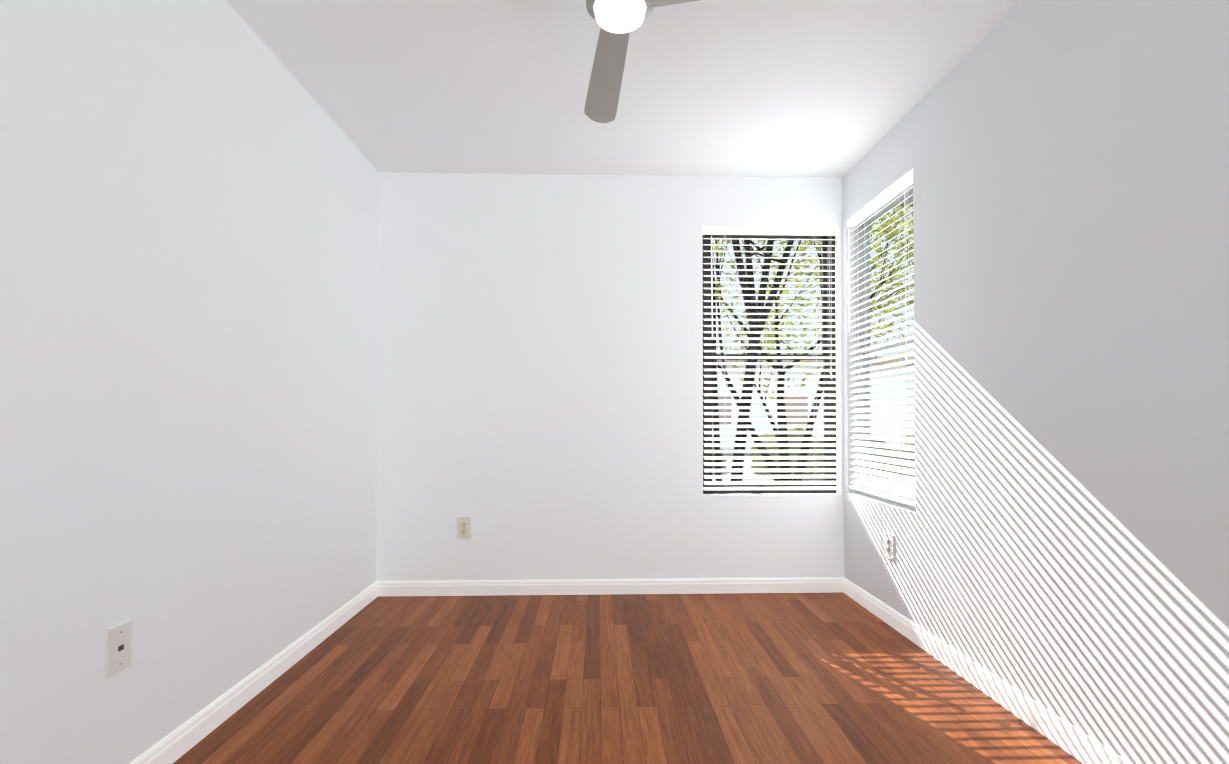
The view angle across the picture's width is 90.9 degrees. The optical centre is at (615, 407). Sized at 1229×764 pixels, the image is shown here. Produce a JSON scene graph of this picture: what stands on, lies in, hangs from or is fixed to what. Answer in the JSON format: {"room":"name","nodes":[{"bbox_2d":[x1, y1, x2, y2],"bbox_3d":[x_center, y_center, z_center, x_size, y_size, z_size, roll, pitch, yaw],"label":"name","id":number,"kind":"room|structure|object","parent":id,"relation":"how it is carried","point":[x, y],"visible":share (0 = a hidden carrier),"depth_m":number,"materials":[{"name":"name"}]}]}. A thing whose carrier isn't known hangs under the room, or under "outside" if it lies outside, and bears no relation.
{"room":"empty bedroom","nodes":[
{"label":"empty bedroom","id":0,"kind":"room"},
{"bbox_2d":[0,0,378,763],"bbox_3d":[-1.369,-0.174,1.508,0.115,2.440,4.180,0,-1,-2],"label":"wall","id":1,"kind":"structure","parent":0,"point":[188,316],"depth_m":1.78,"materials":[{"name":"paint"}]},
{"bbox_2d":[106,619,131,677],"bbox_3d":[-1.311,0.635,1.599,0.008,0.125,0.080,0,-1,-2],"label":"phone jack","id":2,"kind":"object","parent":1,"relation":"attached to","point":[118,646],"visible":1,"depth_m":1.59,"materials":[{"name":"white plastic"}]},
{"bbox_2d":[129,581,377,763],"bbox_3d":[-1.306,1.003,1.490,0.013,0.085,3.950,0,-1,-2],"label":"baseboard","id":3,"kind":"structure","parent":1,"relation":"attached to","point":[180,741],"depth_m":2.16,"materials":[{"name":"white wood"}]},
{"bbox_2d":[376,172,843,580],"bbox_3d":[-0.019,-0.140,3.582,2.710,2.440,0.115,0,-1,-2],"label":"wall","id":4,"kind":"structure","parent":0,"point":[540,376],"depth_m":3.52,"materials":[{"name":"paint"}]},
{"bbox_2d":[457,517,470,538],"bbox_3d":[-0.874,0.694,3.479,0.080,0.125,0.010,0,-1,-2],"label":"electrical outlet","id":5,"kind":"object","parent":4,"relation":"attached to","point":[463,527],"visible":1,"depth_m":3.48,"materials":[{"name":"beige plastic"}]},
{"bbox_2d":[377,577,843,596],"bbox_3d":[-0.017,1.037,3.498,2.710,0.085,0.013,0,-1,-2],"label":"baseboard","id":6,"kind":"structure","parent":4,"relation":"attached to","point":[609,586],"depth_m":3.49,"materials":[{"name":"white wood"}]},
{"bbox_2d":[703,235,836,493],"bbox_3d":[0.910,-0.277,3.637,0.806,1.579,0.060,0,-1,-2],"label":"window","id":7,"kind":"structure","parent":4,"relation":"in","point":[823,255],"depth_m":3.62,"materials":[{"name":"clear glass"}]},
{"bbox_2d":[702,226,838,490],"bbox_3d":[0.912,-0.291,3.571,0.798,1.554,0.066,0,-1,-2],"label":"window blind","id":8,"kind":"object","parent":7,"relation":"attached to","point":[769,230],"visible":0.94,"depth_m":3.57,"materials":[{"name":"white plastic"}]},
{"bbox_2d":[226,0,1021,177],"bbox_3d":[0.042,-1.468,1.572,2.940,0.150,4.180,0,-1,-2],"label":"ceiling","id":9,"kind":"structure","parent":0,"point":[796,88],"depth_m":2.53,"materials":[{"name":"paint"}]},
{"bbox_2d":[584,0,698,122],"bbox_3d":[0.075,-1.230,1.794,1.168,0.318,1.138,0,-1,-2],"label":"ceiling fan","id":10,"kind":"object","parent":9,"relation":"hanging from","point":[617,21],"visible":1,"depth_m":1.88,"materials":[{"name":"silver metal"}]},
{"bbox_2d":[173,592,1082,763],"bbox_3d":[0.042,1.121,1.529,2.940,0.150,4.180,0,-1,-2],"label":"floor","id":11,"kind":"structure","parent":0,"point":[786,678],"depth_m":2.25,"materials":[{"name":"brown wood"}]},
{"bbox_2d":[895,193,912,205],"bbox_3d":[0.269,-1.558,4.021,5.110,0.160,0.700,0,-1,-2],"label":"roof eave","id":12,"kind":"object","parent":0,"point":[909,200],"depth_m":4.35,"materials":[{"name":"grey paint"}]},
{"bbox_2d":[842,0,1228,763],"bbox_3d":[1.454,-0.173,1.593,0.115,2.440,4.180,0,-1,-2],"label":"wall","id":13,"kind":"structure","parent":0,"point":[1060,532],"depth_m":1.83,"materials":[{"name":"paint"}]},
{"bbox_2d":[855,184,915,508],"bbox_3d":[1.433,-0.304,3.138,0.060,1.581,0.741,0,-1,-2],"label":"window","id":14,"kind":"structure","parent":13,"relation":"in","point":[867,256],"depth_m":3.45,"materials":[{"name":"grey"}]},
{"bbox_2d":[847,168,915,506],"bbox_3d":[1.367,-0.318,3.136,0.064,1.554,0.733,0,-1,-2],"label":"window blind","id":15,"kind":"object","parent":14,"relation":"attached to","point":[895,189],"visible":0.83,"depth_m":3.09,"materials":[{"name":"white plastic"}]},
{"bbox_2d":[886,532,894,560],"bbox_3d":[1.349,0.686,2.986,0.010,0.125,0.080,0,-1,-2],"label":"electrical outlet","id":16,"kind":"object","parent":13,"relation":"attached to","point":[890,546],"visible":1,"depth_m":2.97,"materials":[{"name":"white plastic"}]},
{"bbox_2d":[843,577,1131,763],"bbox_3d":[1.390,1.005,1.571,0.013,0.085,3.950,0,-1,-2],"label":"baseboard","id":17,"kind":"structure","parent":13,"relation":"attached to","point":[1075,742],"depth_m":2.17,"materials":[{"name":"white wood"}]},
{"label":"outside","id":18,"kind":"structure","parent":0,"visible":0},
{"bbox_2d":[712,449,915,492],"bbox_3d":[-0.510,1.652,19.889,120.000,0.200,90.000,0,-1,-2],"label":"ground","id":19,"kind":"structure","parent":18,"point":[753,473],"depth_m":12.95,"materials":[{"name":"white concrete"}]},
{"bbox_2d":[711,206,914,480],"bbox_3d":[4.699,-1.680,13.002,23.894,8.024,35.989,0,-1,-2],"label":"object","id":20,"kind":"object","parent":19,"relation":"on","point":[896,232],"depth_m":10.46,"materials":[{"name":"green plant"}]}
]}

